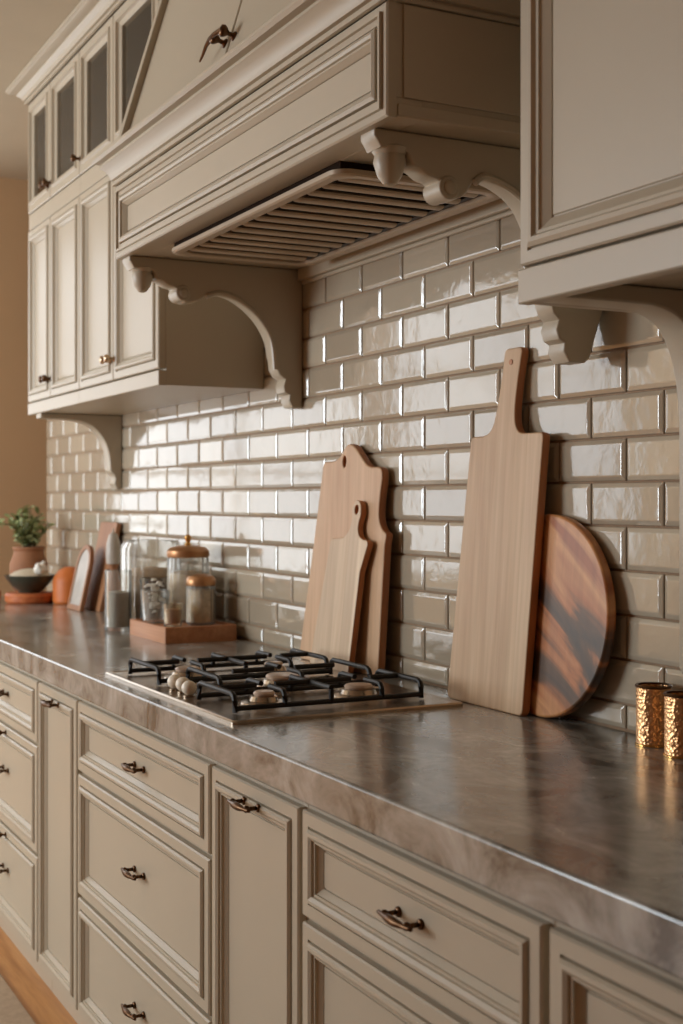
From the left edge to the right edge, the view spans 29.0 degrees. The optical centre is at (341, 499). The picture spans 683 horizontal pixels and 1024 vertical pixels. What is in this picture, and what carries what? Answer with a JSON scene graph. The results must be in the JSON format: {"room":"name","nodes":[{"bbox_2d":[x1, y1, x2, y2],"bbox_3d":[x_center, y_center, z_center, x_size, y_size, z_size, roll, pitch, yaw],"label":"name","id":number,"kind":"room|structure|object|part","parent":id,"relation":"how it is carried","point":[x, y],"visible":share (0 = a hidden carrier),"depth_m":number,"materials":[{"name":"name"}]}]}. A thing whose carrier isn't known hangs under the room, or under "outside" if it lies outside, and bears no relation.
{"room":"kitchen","nodes":[
{"label":"kitchen","id":0,"kind":"room"},
{"bbox_2d":[0,177,47,595],"bbox_3d":[-2.889,-0.090,5.599,6.000,2.830,0.200,0,0,-27],"label":"wall","id":1,"kind":"structure","parent":0,"point":[23,436],"depth_m":6.19,"materials":[{"name":"paint"}]},
{"bbox_2d":[9,546,47,590],"bbox_3d":[-1.290,0.298,5.445,0.156,0.212,0.156,0,0,-27],"label":"pot","id":2,"kind":"object","parent":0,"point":[24,557],"depth_m":5.39,"materials":[{"name":"ceramic"}]},
{"bbox_2d":[0,927,76,1023],"bbox_3d":[-0.871,1.375,1.688,6.400,0.100,9.000,0,0,-27],"label":"floor","id":3,"kind":"structure","parent":0,"point":[36,997],"depth_m":3.58,"materials":[{"name":"brown wood"}]},
{"bbox_2d":[0,974,35,1023],"bbox_3d":[-0.747,1.320,2.090,1.090,0.010,6.200,0,0,-27],"label":"runner rug","id":4,"kind":"object","parent":3,"relation":"on","point":[12,1011],"visible":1,"depth_m":3.41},
{"bbox_2d":[0,660,51,990],"bbox_3d":[-0.748,0.895,4.034,0.623,0.859,0.824,0,0,-27],"label":"base cabinet","id":5,"kind":"object","parent":3,"relation":"on","point":[18,688],"visible":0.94,"depth_m":3.75,"materials":[{"name":"beige paint"}]},
{"bbox_3d":[-1.009,1.089,3.899,0.035,0.015,0.092,0,0,-27],"label":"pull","id":6,"kind":"part","parent":5,"relation":"part of","materials":[{"name":"brown metal"}]},
{"bbox_3d":[-1.009,0.795,3.899,0.035,0.015,0.092,0,0,-27],"label":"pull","id":7,"kind":"part","parent":5,"relation":"part of","materials":[{"name":"brown metal"}]},
{"bbox_3d":[-1.009,0.570,3.899,0.035,0.015,0.092,0,0,-27],"label":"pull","id":8,"kind":"part","parent":5,"relation":"part of","materials":[{"name":"brown metal"}]},
{"bbox_3d":[-1.000,1.101,3.904,0.021,0.279,0.811,0,0,-27],"label":"drawer","id":9,"kind":"part","parent":5,"relation":"part of","materials":[{"name":"beige paint"}]},
{"bbox_3d":[-1.000,0.807,3.904,0.021,0.288,0.811,0,0,-27],"label":"drawer","id":10,"kind":"part","parent":5,"relation":"part of","materials":[{"name":"beige paint"}]},
{"bbox_3d":[-1.000,0.570,3.904,0.021,0.166,0.811,0,0,-27],"label":"drawer","id":11,"kind":"part","parent":5,"relation":"part of","materials":[{"name":"beige paint"}]},
{"bbox_2d":[38,680,87,1023],"bbox_3d":[-0.479,0.895,3.496,0.638,0.859,0.376,0,0,-27],"label":"base cabinet","id":12,"kind":"object","parent":3,"relation":"on","point":[58,771],"visible":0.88,"depth_m":3.39,"materials":[{"name":"beige paint"}]},
{"bbox_3d":[-0.743,0.517,3.349,0.035,0.015,0.092,0,0,-27],"label":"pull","id":13,"kind":"part","parent":12,"relation":"part of","materials":[{"name":"brown metal"}]},
{"bbox_2d":[78,699,217,1023],"bbox_3d":[-0.186,0.895,2.944,0.623,0.859,0.872,0,0,-27],"label":"base cabinet","id":14,"kind":"object","parent":3,"relation":"on","point":[145,797],"visible":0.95,"depth_m":2.79,"materials":[{"name":"beige paint"}]},
{"bbox_3d":[-0.447,1.089,2.809,0.035,0.015,0.092,0,0,-27],"label":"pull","id":15,"kind":"part","parent":14,"relation":"part of","materials":[{"name":"brown metal"}]},
{"bbox_3d":[-0.447,0.795,2.809,0.035,0.015,0.092,0,0,-27],"label":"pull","id":16,"kind":"part","parent":14,"relation":"part of","materials":[{"name":"brown metal"}]},
{"bbox_3d":[-0.447,0.570,2.809,0.035,0.015,0.092,0,0,-27],"label":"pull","id":17,"kind":"part","parent":14,"relation":"part of","materials":[{"name":"brown metal"}]},
{"bbox_3d":[-0.438,1.101,2.814,0.021,0.279,0.859,0,0,-27],"label":"drawer","id":18,"kind":"part","parent":14,"relation":"part of","materials":[{"name":"beige paint"}]},
{"bbox_3d":[-0.438,0.570,2.814,0.021,0.166,0.859,0,0,-27],"label":"drawer","id":19,"kind":"part","parent":14,"relation":"part of","materials":[{"name":"beige paint"}]},
{"bbox_2d":[212,762,308,1023],"bbox_3d":[0.095,0.895,2.382,0.638,0.859,0.382,0,0,-27],"label":"base cabinet","id":20,"kind":"object","parent":3,"relation":"on","point":[258,917],"visible":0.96,"depth_m":2.26,"materials":[{"name":"beige paint"}]},
{"bbox_3d":[-0.168,0.517,2.235,0.035,0.015,0.092,0,0,-27],"label":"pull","id":21,"kind":"part","parent":20,"relation":"part of","materials":[{"name":"brown metal"}]},
{"bbox_2d":[303,805,555,1023],"bbox_3d":[0.339,0.895,1.927,0.623,0.859,0.648,0,0,-27],"label":"base cabinet","id":22,"kind":"object","parent":3,"relation":"on","point":[392,935],"visible":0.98,"depth_m":1.79,"materials":[{"name":"beige paint"}]},
{"bbox_3d":[0.087,0.807,1.797,0.021,0.288,0.635,0,0,-27],"label":"drawer","id":23,"kind":"part","parent":22,"relation":"part of","materials":[{"name":"beige paint"}]},
{"bbox_3d":[0.078,0.570,1.793,0.035,0.015,0.092,0,0,-27],"label":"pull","id":24,"kind":"part","parent":22,"relation":"part of","materials":[{"name":"brown metal"}]},
{"bbox_2d":[550,921,682,1023],"bbox_3d":[0.621,0.895,1.363,0.638,0.859,0.612,0,0,-27],"label":"base cabinet","id":25,"kind":"object","parent":3,"relation":"on","point":[592,981],"visible":0.63,"depth_m":1.42,"materials":[{"name":"beige paint"}]},
{"bbox_2d":[0,0,80,179],"bbox_3d":[-0.871,-1.555,1.688,6.400,0.100,9.000,0,0,-27],"label":"ceiling","id":26,"kind":"structure","parent":0,"point":[25,25],"depth_m":4.44,"materials":[{"name":"paint"}]},
{"bbox_2d":[47,215,682,733],"bbox_3d":[0.705,-0.090,2.125,0.199,2.830,8.330,0,0,-27],"label":"wall","id":27,"kind":"structure","parent":0,"point":[647,367],"depth_m":2.96,"materials":[{"name":"tile"}]},
{"bbox_2d":[28,43,168,414],"bbox_3d":[-0.869,-0.906,4.579,0.344,1.195,0.666,0,0,-27],"label":"upper cabinet","id":28,"kind":"object","parent":27,"relation":"attached to","point":[54,181],"visible":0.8,"depth_m":4.50,"materials":[{"name":"beige paint"}]},
{"bbox_3d":[-1.062,-1.239,4.679,0.003,0.304,0.210,0,0,-27],"label":"pane","id":29,"kind":"part","parent":28,"relation":"part of","materials":[{"name":"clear glass"}]},
{"bbox_3d":[-1.065,-1.239,4.677,0.028,0.398,0.304,0,0,-27],"label":"glass door","id":30,"kind":"part","parent":28,"relation":"part of","materials":[{"name":"beige paint"}]},
{"bbox_3d":[-1.065,-0.665,4.677,0.028,0.620,0.304,0,0,-27],"label":"door","id":31,"kind":"part","parent":28,"relation":"part of","materials":[{"name":"beige paint"}]},
{"bbox_3d":[-1.027,-1.085,4.547,0.034,0.026,0.026,0,0,-27],"label":"knob","id":32,"kind":"part","parent":28,"relation":"part of","materials":[{"name":"brown metal"}]},
{"bbox_3d":[-1.007,-1.085,4.508,0.034,0.026,0.026,0,0,-27],"label":"knob","id":33,"kind":"part","parent":28,"relation":"part of","materials":[{"name":"brown metal"}]},
{"bbox_3d":[-1.007,-0.415,4.508,0.034,0.026,0.026,0,0,-27],"label":"knob","id":34,"kind":"part","parent":28,"relation":"part of","materials":[{"name":"brown metal"}]},
{"bbox_3d":[-0.979,-1.008,4.522,0.018,0.057,0.664,0,0,-27],"label":"rail","id":35,"kind":"part","parent":28,"relation":"part of","materials":[{"name":"beige paint"}]},
{"bbox_3d":[-0.981,-0.330,4.521,0.022,0.041,0.666,0,0,-27],"label":"rail","id":36,"kind":"part","parent":28,"relation":"part of","materials":[{"name":"beige paint"}]},
{"bbox_2d":[5,0,124,105],"bbox_3d":[-0.710,-1.472,4.236,0.375,0.063,1.552,0,0,-27],"label":"crown molding","id":37,"kind":"structure","parent":28,"relation":"attached to","point":[86,18],"depth_m":4.28,"materials":[{"name":"beige paint"}]},
{"bbox_3d":[-0.909,-1.239,4.383,0.003,0.304,0.255,0,0,-27],"label":"pane","id":38,"kind":"part","parent":28,"relation":"part of","materials":[{"name":"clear glass"}]},
{"bbox_3d":[-0.913,-1.239,4.382,0.028,0.398,0.349,0,0,-27],"label":"glass door","id":39,"kind":"part","parent":28,"relation":"part of","materials":[{"name":"beige paint"}]},
{"bbox_3d":[-0.913,-0.665,4.382,0.028,0.620,0.349,0,0,-27],"label":"door","id":40,"kind":"part","parent":28,"relation":"part of","materials":[{"name":"beige paint"}]},
{"bbox_2d":[36,413,121,488],"bbox_3d":[-0.950,-0.175,4.785,0.299,0.268,0.065,0,0,-27],"label":"bracket","id":41,"kind":"object","parent":28,"relation":"attached to","point":[107,428],"visible":1,"depth_m":4.81,"materials":[{"name":"beige paint"}]},
{"bbox_2d":[70,0,263,405],"bbox_3d":[-0.543,-0.906,3.948,0.344,1.195,0.756,0,0,-27],"label":"upper cabinet","id":42,"kind":"object","parent":27,"relation":"attached to","point":[137,348],"visible":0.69,"depth_m":3.84,"materials":[{"name":"beige paint"}]},
{"bbox_3d":[-0.844,-1.085,4.193,0.034,0.026,0.026,0,0,-27],"label":"knob","id":43,"kind":"part","parent":42,"relation":"part of","materials":[{"name":"brown metal"}]},
{"bbox_3d":[-0.654,-1.008,3.891,0.018,0.057,0.754,0,0,-27],"label":"rail","id":44,"kind":"part","parent":42,"relation":"part of","materials":[{"name":"beige paint"}]},
{"bbox_3d":[-0.750,-1.239,4.066,0.028,0.398,0.349,0,0,-27],"label":"glass door","id":45,"kind":"part","parent":42,"relation":"part of","materials":[{"name":"beige paint"}]},
{"bbox_3d":[-0.747,-1.239,4.068,0.003,0.304,0.255,0,0,-27],"label":"pane","id":46,"kind":"part","parent":42,"relation":"part of","materials":[{"name":"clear glass"}]},
{"bbox_3d":[-0.750,-0.665,4.066,0.028,0.620,0.349,0,0,-27],"label":"door","id":47,"kind":"part","parent":42,"relation":"part of","materials":[{"name":"beige paint"}]},
{"bbox_3d":[-0.702,-0.415,3.916,0.034,0.026,0.026,0,0,-27],"label":"knob","id":48,"kind":"part","parent":42,"relation":"part of","materials":[{"name":"brown metal"}]},
{"bbox_3d":[-0.681,-0.415,3.877,0.034,0.026,0.026,0,0,-27],"label":"knob","id":49,"kind":"part","parent":42,"relation":"part of","materials":[{"name":"brown metal"}]},
{"bbox_3d":[-0.656,-0.330,3.890,0.022,0.041,0.756,0,0,-27],"label":"rail","id":50,"kind":"part","parent":42,"relation":"part of","materials":[{"name":"beige paint"}]},
{"bbox_3d":[-0.577,-1.239,3.731,0.028,0.398,0.394,0,0,-27],"label":"glass door","id":51,"kind":"part","parent":42,"relation":"part of","materials":[{"name":"beige paint"}]},
{"bbox_3d":[-0.574,-1.239,3.732,0.003,0.304,0.300,0,0,-27],"label":"pane","id":52,"kind":"part","parent":42,"relation":"part of","materials":[{"name":"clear glass"}]},
{"bbox_3d":[-0.577,-0.665,3.731,0.028,0.620,0.394,0,0,-27],"label":"door","id":53,"kind":"part","parent":42,"relation":"part of","materials":[{"name":"beige paint"}]},
{"bbox_2d":[123,256,301,408],"bbox_3d":[-0.324,-0.422,3.381,0.473,0.361,0.068,0,0,-27],"label":"bracket","id":54,"kind":"object","parent":27,"relation":"attached to","point":[271,298],"visible":0.99,"depth_m":3.41,"materials":[{"name":"beige paint"}]},
{"bbox_2d":[91,0,520,269],"bbox_3d":[-0.051,-1.043,2.781,0.539,0.928,1.480,0,0,-27],"label":"range hood","id":55,"kind":"object","parent":27,"relation":"attached to","point":[256,114],"visible":0.89,"depth_m":2.54,"materials":[{"name":"beige paint"}]},
{"bbox_3d":[-0.457,-1.189,3.295,0.026,0.657,0.054,19,-8,-26],"label":"corner trim","id":56,"kind":"part","parent":55,"relation":"part of","materials":[{"name":"beige paint"}]},
{"bbox_3d":[-0.297,-1.187,3.000,0.011,0.653,0.605,19,-8,-26],"label":"hood door","id":57,"kind":"part","parent":55,"relation":"part of","materials":[{"name":"beige paint"}]},
{"bbox_3d":[-0.253,-0.942,2.704,0.034,0.026,0.026,19,-8,-26],"label":"knob","id":58,"kind":"part","parent":55,"relation":"part of","materials":[{"name":"brown metal"}]},
{"bbox_3d":[-0.231,-0.942,2.661,0.034,0.026,0.026,19,-8,-26],"label":"knob","id":59,"kind":"part","parent":55,"relation":"part of","materials":[{"name":"brown metal"}]},
{"bbox_3d":[-0.241,-0.692,2.683,0.024,0.182,1.384,0,0,-27],"label":"panel","id":60,"kind":"part","parent":55,"relation":"part of","materials":[{"name":"beige paint"}]},
{"bbox_3d":[-0.015,-1.187,2.454,0.011,0.653,0.605,19,-8,-26],"label":"hood door","id":61,"kind":"part","parent":55,"relation":"part of","materials":[{"name":"beige paint"}]},
{"bbox_3d":[-0.051,-0.825,2.781,0.539,0.084,1.480,0,0,-27],"label":"cornice","id":62,"kind":"part","parent":55,"relation":"part of","materials":[{"name":"beige paint"}]},
{"bbox_3d":[-0.043,-0.585,2.813,0.373,0.011,0.880,0,0,-27],"label":"filter frame","id":63,"kind":"part","parent":55,"relation":"part of","materials":[{"name":"beige metal"}]},
{"bbox_3d":[0.090,-0.594,2.882,0.016,0.012,0.800,0,0,-27],"label":"filter rail","id":64,"kind":"part","parent":55,"relation":"part of","materials":[{"name":"beige metal"}]},
{"bbox_3d":[0.295,-0.693,2.181,0.464,0.176,0.004,0,0,-27],"label":"trim","id":65,"kind":"part","parent":55,"relation":"part of","materials":[{"name":"beige paint"}]},
{"bbox_2d":[298,198,513,284],"bbox_3d":[0.157,-0.583,2.945,0.020,0.040,1.150,0,0,-27],"label":"trim","id":66,"kind":"structure","parent":27,"relation":"attached to","point":[498,209],"depth_m":2.94,"materials":[{"name":"beige paint"}]},
{"bbox_2d":[361,128,601,364],"bbox_3d":[0.253,-0.422,2.264,0.473,0.361,0.065,0,0,-27],"label":"bracket","id":67,"kind":"object","parent":27,"relation":"attached to","point":[447,168],"visible":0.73,"depth_m":2.22,"materials":[{"name":"beige paint"}]},
{"bbox_2d":[518,0,682,312],"bbox_3d":[0.833,-0.898,1.199,0.420,1.211,2.060,0,0,-27],"label":"upper cabinet","id":68,"kind":"object","parent":27,"relation":"attached to","point":[602,80],"visible":0.92,"depth_m":1.82,"materials":[{"name":"beige paint"}]},
{"bbox_3d":[0.709,-0.319,1.136,0.022,0.051,1.901,0,0,-27],"label":"rail","id":69,"kind":"part","parent":68,"relation":"part of","materials":[{"name":"beige paint"}]},
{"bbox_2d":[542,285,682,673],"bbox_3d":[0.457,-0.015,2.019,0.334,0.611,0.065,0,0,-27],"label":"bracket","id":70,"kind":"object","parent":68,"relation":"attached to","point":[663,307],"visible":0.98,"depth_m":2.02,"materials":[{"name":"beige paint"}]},
{"bbox_3d":[1.037,0.896,0.574,0.623,0.859,1.169,0,0,-27],"label":"base cabinet","id":71,"kind":"object","parent":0,"visible":0},
{"bbox_2d":[0,596,682,980],"bbox_3d":[-0.089,0.435,2.767,0.629,0.060,6.200,0,0,-27],"label":"countertop","id":72,"kind":"structure","parent":71,"relation":"on","point":[578,824],"depth_m":1.93,"materials":[{"name":"stone"}]},
{"bbox_2d":[0,505,54,590],"bbox_3d":[-1.330,0.213,5.368,0.208,0.384,0.419,0,0,18],"label":"potted herb","id":73,"kind":"object","parent":72,"relation":"on","point":[26,556],"visible":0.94,"depth_m":5.39,"materials":[{"name":"plant"}]},
{"bbox_2d":[5,591,52,603],"bbox_3d":[-1.229,0.385,5.206,0.194,0.040,0.194,0,0,-27],"label":"round tray","id":74,"kind":"object","parent":72,"relation":"on","point":[43,597],"visible":0.88,"depth_m":5.13,"materials":[{"name":"orange wood"}]},
{"bbox_2d":[4,568,54,592],"bbox_3d":[-1.229,0.317,5.206,0.199,0.095,0.199,0,0,-27],"label":"bowl","id":75,"kind":"object","parent":74,"relation":"on","point":[23,580],"visible":0.93,"depth_m":5.15,"materials":[{"name":"grey ceramic"}]},
{"bbox_2d":[34,563,45,573],"bbox_3d":[-1.179,0.267,5.154,0.049,0.046,0.042,0,0,7],"label":"garlic bulb","id":76,"kind":"object","parent":75,"relation":"on","point":[39,569],"visible":1,"depth_m":5.14,"materials":[{"name":"white food"}]},
{"bbox_2d":[35,561,47,571],"bbox_3d":[-1.183,0.263,5.199,0.045,0.047,0.053,0,0,29],"label":"garlic bulb","id":77,"kind":"object","parent":75,"relation":"on","point":[42,562],"visible":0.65,"depth_m":5.19,"materials":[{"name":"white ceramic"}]},
{"bbox_2d":[52,567,74,603],"bbox_3d":[-1.064,0.333,5.173,0.134,0.144,0.134,0,0,-27],"label":"pot","id":78,"kind":"object","parent":72,"relation":"on","point":[62,580],"visible":0.59,"depth_m":5.11,"materials":[{"name":"ceramic"}]},
{"bbox_2d":[67,545,93,611],"bbox_3d":[-0.959,0.286,4.878,0.067,0.242,0.170,0,0,-27],"label":"plaque","id":79,"kind":"object","parent":72,"relation":"on","point":[78,592],"visible":1,"depth_m":4.86,"materials":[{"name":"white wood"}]},
{"bbox_2d":[84,522,120,611],"bbox_3d":[-0.884,0.245,4.883,0.084,0.325,0.204,0,0,-27],"label":"wood board","id":80,"kind":"object","parent":72,"relation":"on","point":[95,600],"visible":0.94,"depth_m":4.88,"materials":[{"name":"brown wood"}]},
{"bbox_2d":[106,528,119,591],"bbox_3d":[-0.808,0.251,4.675,0.053,0.308,0.053,0,0,-27],"label":"pepper mill","id":81,"kind":"object","parent":72,"relation":"on","point":[113,543],"visible":0.7,"depth_m":4.66,"materials":[{"name":"beige ceramic"}]},
{"bbox_2d":[105,569,131,630],"bbox_3d":[-0.693,0.310,4.101,0.083,0.186,0.083,0,0,-27],"label":"jar","id":82,"kind":"object","parent":72,"relation":"on","point":[118,604],"visible":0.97,"depth_m":4.07,"materials":[{"name":"clear glass"}]},
{"bbox_2d":[120,539,181,627],"bbox_3d":[-0.609,0.266,4.226,0.192,0.275,0.195,0,0,-27],"label":"glass jar","id":83,"kind":"object","parent":72,"relation":"on","point":[141,572],"visible":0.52,"depth_m":4.16,"materials":[{"name":"clear glass"}]},
{"bbox_2d":[130,617,236,643],"bbox_3d":[-0.470,0.382,3.895,0.220,0.046,0.315,0,0,-27],"label":"serving tray","id":84,"kind":"object","parent":72,"relation":"on","point":[220,630],"visible":0.75,"depth_m":3.77,"materials":[{"name":"brown wood"}]},
{"bbox_2d":[139,577,166,617],"bbox_3d":[-0.575,0.323,4.081,0.100,0.162,0.100,0,0,-27],"label":"storage jar","id":85,"kind":"object","parent":84,"relation":"on","point":[141,580],"visible":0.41,"depth_m":4.05,"materials":[{"name":"clear glass"}]},
{"bbox_2d":[140,578,169,623],"bbox_3d":[-0.554,0.297,3.917,0.086,0.132,0.086,0,0,-27],"label":"glass","id":86,"kind":"object","parent":84,"relation":"on","point":[156,596],"visible":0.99,"depth_m":3.91,"materials":[{"name":"clear glass"}]},
{"bbox_2d":[163,603,182,626],"bbox_3d":[-0.486,0.331,3.804,0.058,0.065,0.058,0,0,-27],"label":"cup","id":87,"kind":"object","parent":84,"relation":"on","point":[173,615],"visible":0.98,"depth_m":3.79,"materials":[{"name":"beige glass"}]},
{"bbox_2d":[166,534,209,621],"bbox_3d":[-0.462,0.233,3.976,0.130,0.261,0.130,0,0,-27],"label":"glass canister","id":88,"kind":"object","parent":84,"relation":"on","point":[176,581],"visible":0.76,"depth_m":3.93,"materials":[{"name":"clear glass"}]},
{"bbox_3d":[-0.462,0.154,3.976,0.130,0.036,0.130,0,0,-27],"label":"lid","id":89,"kind":"part","parent":88,"relation":"part of","materials":[{"name":"orange metal"}]},
{"bbox_2d":[186,574,215,624],"bbox_3d":[-0.412,0.290,3.870,0.089,0.147,0.089,0,0,-27],"label":"glass canister","id":90,"kind":"object","parent":84,"relation":"on","point":[202,601],"visible":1,"depth_m":3.84,"materials":[{"name":"clear glass"}]},
{"bbox_3d":[-0.412,0.233,3.870,0.089,0.034,0.089,0,0,-27],"label":"lid","id":91,"kind":"part","parent":90,"relation":"part of","materials":[{"name":"orange metal"}]},
{"bbox_2d":[105,648,462,724],"bbox_3d":[-0.154,0.381,2.826,0.492,0.048,0.776,0,0,-27],"label":"gas cooktop","id":92,"kind":"object","parent":72,"relation":"in","point":[237,692],"visible":1,"depth_m":2.67,"materials":[{"name":"metal"}]},
{"bbox_3d":[-0.350,0.381,2.770,0.031,0.029,0.031,0,0,-27],"label":"knob","id":93,"kind":"part","parent":92,"relation":"part of","materials":[{"name":"metal"}]},
{"bbox_3d":[-0.328,0.381,2.732,0.031,0.029,0.031,0,0,-27],"label":"knob","id":94,"kind":"part","parent":92,"relation":"part of","materials":[{"name":"metal"}]},
{"bbox_3d":[-0.344,0.391,2.966,0.112,0.015,0.112,0,0,-27],"label":"burner","id":95,"kind":"part","parent":92,"relation":"part of","materials":[{"name":"metal"}]},
{"bbox_3d":[-0.309,0.381,2.678,0.031,0.029,0.031,0,0,-27],"label":"knob","id":96,"kind":"part","parent":92,"relation":"part of","materials":[{"name":"metal"}]},
{"bbox_3d":[-0.152,0.391,2.593,0.096,0.015,0.096,0,0,-27],"label":"burner","id":97,"kind":"part","parent":92,"relation":"part of","materials":[{"name":"metal"}]},
{"bbox_3d":[-0.158,0.391,3.063,0.096,0.015,0.096,0,0,-27],"label":"burner","id":98,"kind":"part","parent":92,"relation":"part of","materials":[{"name":"metal"}]},
{"bbox_3d":[-0.124,0.391,2.845,0.132,0.015,0.132,0,0,-27],"label":"burner","id":99,"kind":"part","parent":92,"relation":"part of","materials":[{"name":"metal"}]},
{"bbox_3d":[0.035,0.391,2.689,0.112,0.015,0.112,0,0,-27],"label":"burner","id":100,"kind":"part","parent":92,"relation":"part of","materials":[{"name":"metal"}]},
{"bbox_2d":[310,500,372,672],"bbox_3d":[0.002,0.203,3.136,0.056,0.405,0.244,0,0,-27],"label":"paddle board","id":101,"kind":"object","parent":72,"relation":"on","point":[338,619],"visible":0.94,"depth_m":3.10,"materials":[{"name":"brown wood"}]},
{"bbox_2d":[300,444,392,674],"bbox_3d":[0.009,0.135,3.193,0.044,0.540,0.431,0,0,-27],"label":"board","id":102,"kind":"object","parent":72,"relation":"on","point":[352,477],"visible":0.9,"depth_m":3.10,"materials":[{"name":"brown wood"}]},
{"bbox_2d":[448,347,549,715],"bbox_3d":[0.310,0.054,2.591,0.070,0.703,0.277,0,0,-27],"label":"paddle board","id":103,"kind":"object","parent":72,"relation":"on","point":[492,653],"visible":1,"depth_m":2.56,"materials":[{"name":"brown wood"}]},
{"bbox_2d":[529,514,615,717],"bbox_3d":[0.386,0.216,2.470,0.047,0.379,0.379,0,0,-26],"label":"round board","id":104,"kind":"object","parent":72,"relation":"on","point":[576,618],"visible":0.64,"depth_m":2.39,"materials":[{"name":"brown wood"}]},
{"bbox_2d":[635,682,672,747],"bbox_3d":[0.516,0.355,2.184,0.061,0.100,0.061,0,0,-27],"label":"copper cup","id":105,"kind":"object","parent":72,"relation":"on","point":[649,695],"visible":0.86,"depth_m":2.16,"materials":[{"name":"brown metal"}]},
{"bbox_2d":[663,690,682,758],"bbox_3d":[0.539,0.355,2.087,0.061,0.100,0.061,0,0,-27],"label":"copper cup","id":106,"kind":"object","parent":72,"relation":"on","point":[673,699],"visible":1,"depth_m":2.07,"materials":[{"name":"brown metal"}]}
]}

